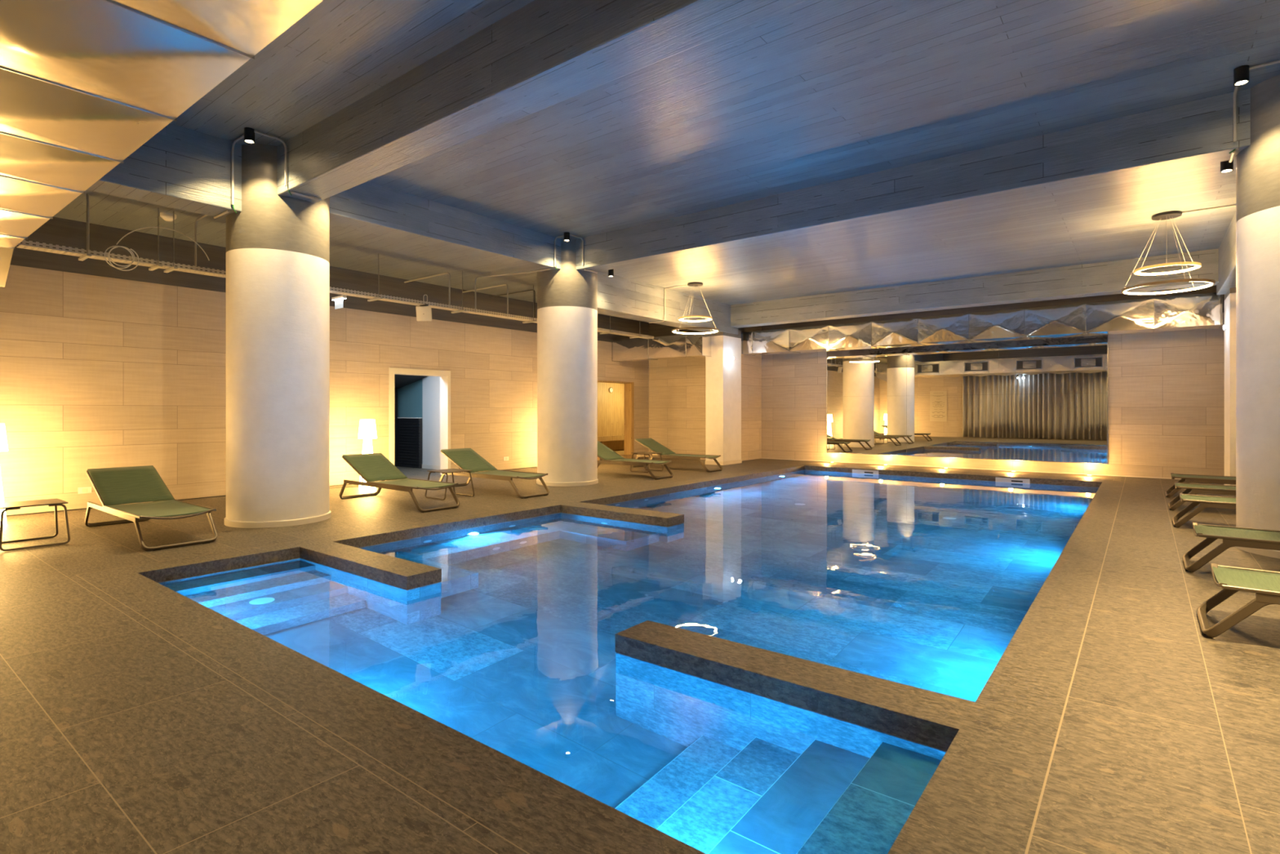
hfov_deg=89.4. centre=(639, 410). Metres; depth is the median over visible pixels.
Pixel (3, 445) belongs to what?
floor lamp
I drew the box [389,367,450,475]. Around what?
door
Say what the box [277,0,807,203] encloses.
beam
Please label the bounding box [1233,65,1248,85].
ceiling spotlight
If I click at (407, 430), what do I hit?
cabinet
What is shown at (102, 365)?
wall
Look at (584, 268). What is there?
conduit
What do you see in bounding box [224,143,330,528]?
round column
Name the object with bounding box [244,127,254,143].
ceiling spotlight
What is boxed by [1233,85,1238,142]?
conduit
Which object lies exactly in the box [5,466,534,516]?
baseboard
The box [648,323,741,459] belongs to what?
wall
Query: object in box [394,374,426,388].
ceiling
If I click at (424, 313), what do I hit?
box
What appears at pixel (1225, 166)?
ceiling spotlight
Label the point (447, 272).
conduit
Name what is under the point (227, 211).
conduit
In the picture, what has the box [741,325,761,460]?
wall
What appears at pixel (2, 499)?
floor lamp
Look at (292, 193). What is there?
conduit
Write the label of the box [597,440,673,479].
sun lounger
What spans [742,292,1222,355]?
ceiling panels
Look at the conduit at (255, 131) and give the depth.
7.06 m
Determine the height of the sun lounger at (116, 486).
0.663 m
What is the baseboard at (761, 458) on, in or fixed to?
attached to the wall at (1166, 389)
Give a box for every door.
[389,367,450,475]
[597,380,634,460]
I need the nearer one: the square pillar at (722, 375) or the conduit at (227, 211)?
the conduit at (227, 211)
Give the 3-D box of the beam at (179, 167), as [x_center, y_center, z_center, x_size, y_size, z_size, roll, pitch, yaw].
[-6.346,-2.620,5.132,0.460,0.800,6.300,0,0,38]
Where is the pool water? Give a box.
[158,470,1098,853]
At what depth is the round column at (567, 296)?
11.21 m
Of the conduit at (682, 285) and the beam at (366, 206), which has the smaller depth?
the beam at (366, 206)
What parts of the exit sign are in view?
panel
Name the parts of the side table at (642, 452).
leg, leg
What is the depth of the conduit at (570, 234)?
11.06 m
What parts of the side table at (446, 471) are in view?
leg, leg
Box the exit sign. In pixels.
[331,295,346,309]
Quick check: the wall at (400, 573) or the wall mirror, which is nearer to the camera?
the wall at (400, 573)
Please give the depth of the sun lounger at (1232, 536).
5.19 m
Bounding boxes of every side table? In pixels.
[0,497,70,551]
[425,468,474,499]
[630,451,663,472]
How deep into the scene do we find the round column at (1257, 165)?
5.86 m
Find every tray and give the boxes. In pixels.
[16,193,653,338]
[16,240,653,338]
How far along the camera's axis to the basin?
7.97 m
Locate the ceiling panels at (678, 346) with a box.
[612,333,711,361]
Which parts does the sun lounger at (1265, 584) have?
leg, seat, seat frame, rail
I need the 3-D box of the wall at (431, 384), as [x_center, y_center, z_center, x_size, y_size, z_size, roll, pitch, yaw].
[-5.558,0.000,15.259,4.880,2.600,0.150,0,0,38]
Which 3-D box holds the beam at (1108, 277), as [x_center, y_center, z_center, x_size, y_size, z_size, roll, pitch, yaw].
[5.824,-2.335,13.095,9.000,0.570,0.380,0,0,38]
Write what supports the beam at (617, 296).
attached to the ceiling at (1110, 220)
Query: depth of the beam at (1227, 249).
9.26 m
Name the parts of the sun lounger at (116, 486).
rail, leg, frame, backrest, seat, seat frame, leg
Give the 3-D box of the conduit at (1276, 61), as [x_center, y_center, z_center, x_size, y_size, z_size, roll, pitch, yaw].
[5.345,-2.731,5.496,0.242,0.462,0.024,0,0,38]
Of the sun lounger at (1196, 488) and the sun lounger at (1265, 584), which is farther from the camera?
the sun lounger at (1196, 488)
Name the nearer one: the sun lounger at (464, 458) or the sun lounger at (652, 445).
the sun lounger at (464, 458)
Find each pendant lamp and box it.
[671,281,719,334]
[1120,210,1215,294]
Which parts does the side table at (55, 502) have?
leg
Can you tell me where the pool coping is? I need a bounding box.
[76,463,1124,853]
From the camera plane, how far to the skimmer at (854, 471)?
14.51 m
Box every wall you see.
[0,216,648,515]
[299,541,441,590]
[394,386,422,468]
[397,376,439,465]
[597,382,624,450]
[615,620,974,751]
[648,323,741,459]
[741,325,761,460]
[761,284,1224,477]
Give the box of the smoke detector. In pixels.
[160,212,176,221]
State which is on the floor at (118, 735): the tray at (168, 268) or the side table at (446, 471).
the side table at (446, 471)
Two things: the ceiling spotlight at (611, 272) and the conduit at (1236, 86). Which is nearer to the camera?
the conduit at (1236, 86)
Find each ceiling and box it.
[53,190,648,322]
[169,0,1279,239]
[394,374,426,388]
[600,159,1235,304]
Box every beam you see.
[86,123,241,218]
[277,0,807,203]
[329,181,560,271]
[575,88,1250,272]
[597,271,737,334]
[730,248,1218,328]
[1216,212,1235,294]
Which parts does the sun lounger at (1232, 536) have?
leg, seat, seat frame, rail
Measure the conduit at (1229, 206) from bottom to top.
0.022 m
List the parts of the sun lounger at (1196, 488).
leg, seat, seat frame, rail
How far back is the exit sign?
9.81 m
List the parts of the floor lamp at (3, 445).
lamp shade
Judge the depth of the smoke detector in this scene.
8.17 m
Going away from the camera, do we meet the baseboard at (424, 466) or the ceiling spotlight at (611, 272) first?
the ceiling spotlight at (611, 272)
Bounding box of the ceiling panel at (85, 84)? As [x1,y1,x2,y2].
[0,0,323,287]
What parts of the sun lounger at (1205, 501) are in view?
leg, seat, seat frame, rail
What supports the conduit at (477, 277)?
on the cable tray at (83, 256)
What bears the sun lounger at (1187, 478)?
on the floor at (118, 735)
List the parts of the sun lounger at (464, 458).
leg, frame, backrest, rail, seat frame, seat, leg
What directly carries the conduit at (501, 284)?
attached to the cable tray at (83, 256)
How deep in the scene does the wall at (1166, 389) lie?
12.77 m
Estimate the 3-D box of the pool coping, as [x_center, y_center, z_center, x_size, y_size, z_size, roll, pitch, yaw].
[2.222,1.353,8.521,6.419,0.105,13.583,0,0,38]
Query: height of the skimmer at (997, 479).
0.165 m
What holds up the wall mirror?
attached to the wall at (1166, 389)
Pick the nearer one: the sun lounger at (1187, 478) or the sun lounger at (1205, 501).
the sun lounger at (1205, 501)
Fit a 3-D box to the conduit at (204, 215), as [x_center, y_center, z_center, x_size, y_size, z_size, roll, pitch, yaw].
[-5.319,-2.131,8.007,1.032,0.662,0.024,0,0,38]
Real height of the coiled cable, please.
0.610 m
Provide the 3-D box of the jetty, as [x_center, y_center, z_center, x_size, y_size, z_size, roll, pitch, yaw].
[-0.273,1.775,8.541,1.818,0.950,0.361,0,0,38]
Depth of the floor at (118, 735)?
2.73 m
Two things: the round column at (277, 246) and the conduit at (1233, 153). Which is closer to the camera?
the conduit at (1233, 153)
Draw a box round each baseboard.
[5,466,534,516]
[422,464,439,469]
[760,457,1181,479]
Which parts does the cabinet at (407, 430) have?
post, rail, panel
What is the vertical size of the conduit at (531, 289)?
0.652 m
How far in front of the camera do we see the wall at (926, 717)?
3.13 m
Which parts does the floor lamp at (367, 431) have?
lamp shade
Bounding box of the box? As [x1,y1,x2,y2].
[415,294,431,320]
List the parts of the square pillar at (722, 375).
board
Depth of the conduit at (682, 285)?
13.49 m
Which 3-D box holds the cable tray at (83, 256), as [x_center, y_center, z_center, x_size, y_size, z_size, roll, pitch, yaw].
[-3.253,-2.135,11.595,0.380,0.730,11.500,0,0,38]
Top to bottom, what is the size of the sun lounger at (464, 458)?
0.663 m
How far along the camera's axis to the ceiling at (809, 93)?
6.02 m
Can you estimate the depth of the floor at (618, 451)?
19.26 m
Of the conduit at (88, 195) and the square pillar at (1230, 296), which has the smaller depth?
the conduit at (88, 195)
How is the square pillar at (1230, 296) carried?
on the floor at (118, 735)
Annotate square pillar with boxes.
[705,330,742,465]
[1222,287,1235,495]
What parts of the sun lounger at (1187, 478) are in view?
leg, seat, seat frame, rail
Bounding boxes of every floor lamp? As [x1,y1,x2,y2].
[0,423,8,451]
[0,471,4,502]
[358,419,377,453]
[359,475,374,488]
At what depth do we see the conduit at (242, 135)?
7.11 m
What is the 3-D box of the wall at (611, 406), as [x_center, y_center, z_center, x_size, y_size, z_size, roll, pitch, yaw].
[-1.094,0.150,18.469,1.780,2.300,5.000,0,0,38]
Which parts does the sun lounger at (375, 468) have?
frame, leg, backrest, rail, seat frame, seat, leg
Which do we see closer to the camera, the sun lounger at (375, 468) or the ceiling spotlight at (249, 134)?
the ceiling spotlight at (249, 134)
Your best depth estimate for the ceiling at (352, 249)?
10.01 m
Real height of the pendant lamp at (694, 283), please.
0.970 m
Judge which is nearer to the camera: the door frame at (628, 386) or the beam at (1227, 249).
the beam at (1227, 249)
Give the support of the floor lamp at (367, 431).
on the floor at (118, 735)
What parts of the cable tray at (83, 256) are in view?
hanger rod, hanger rod, hanger rod, hanger rod, hanger rod, hanger rod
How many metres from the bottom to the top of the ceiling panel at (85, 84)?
0.930 m
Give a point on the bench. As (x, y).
(613, 442)
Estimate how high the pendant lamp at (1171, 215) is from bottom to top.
0.970 m
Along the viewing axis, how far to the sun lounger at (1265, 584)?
3.78 m
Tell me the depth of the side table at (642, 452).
13.87 m
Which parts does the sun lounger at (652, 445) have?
leg, frame, backrest, rail, seat frame, seat, leg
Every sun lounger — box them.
[84,465,217,551]
[338,453,459,512]
[438,448,550,498]
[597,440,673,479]
[631,438,722,471]
[1164,472,1235,497]
[1168,481,1235,510]
[1172,493,1235,527]
[1182,522,1279,572]
[1196,563,1279,638]
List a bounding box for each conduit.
[88,195,89,249]
[194,214,207,269]
[213,209,230,218]
[231,134,244,204]
[253,129,287,186]
[291,191,321,200]
[404,271,450,307]
[462,284,508,315]
[474,267,551,311]
[488,288,535,319]
[554,235,564,266]
[569,234,583,265]
[584,268,597,273]
[648,284,687,323]
[1182,204,1235,213]
[1228,150,1235,162]
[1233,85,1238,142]
[1248,60,1279,70]
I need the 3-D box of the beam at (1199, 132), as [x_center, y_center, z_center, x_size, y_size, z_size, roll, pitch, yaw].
[2.375,-2.732,8.714,9.000,0.575,0.370,0,0,38]
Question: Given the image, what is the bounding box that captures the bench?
[597,435,624,449]
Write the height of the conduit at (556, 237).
0.502 m
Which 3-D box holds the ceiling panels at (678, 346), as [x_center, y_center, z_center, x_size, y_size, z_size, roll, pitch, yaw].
[0.489,-1.567,16.335,2.806,0.566,0.438,0,0,38]
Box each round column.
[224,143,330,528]
[536,238,598,486]
[1234,74,1279,558]
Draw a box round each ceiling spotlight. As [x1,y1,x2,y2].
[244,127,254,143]
[564,231,569,241]
[608,269,613,276]
[1220,160,1233,173]
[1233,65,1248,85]
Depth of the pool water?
4.27 m
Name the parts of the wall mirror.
pane, pane, pane, pane, pane, pane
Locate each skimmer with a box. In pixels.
[852,469,878,474]
[995,477,1030,483]
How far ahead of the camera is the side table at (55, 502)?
6.29 m
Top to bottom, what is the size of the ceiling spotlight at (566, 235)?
0.130 m
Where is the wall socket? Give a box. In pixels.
[78,486,91,493]
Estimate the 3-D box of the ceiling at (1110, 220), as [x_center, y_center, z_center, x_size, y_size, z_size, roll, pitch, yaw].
[4.835,-2.870,11.825,9.500,0.600,8.000,0,0,38]
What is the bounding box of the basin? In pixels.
[157,470,1092,582]
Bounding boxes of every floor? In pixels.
[0,457,1279,853]
[613,449,624,454]
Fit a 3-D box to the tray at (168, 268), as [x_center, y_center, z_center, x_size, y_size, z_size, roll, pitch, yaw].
[-3.261,-1.830,11.601,0.200,0.060,11.500,0,0,38]
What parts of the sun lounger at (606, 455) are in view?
backrest, rail, seat frame, seat, leg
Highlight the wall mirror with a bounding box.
[826,334,1107,464]
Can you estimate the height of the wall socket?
0.084 m
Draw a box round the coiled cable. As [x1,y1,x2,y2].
[104,226,209,271]

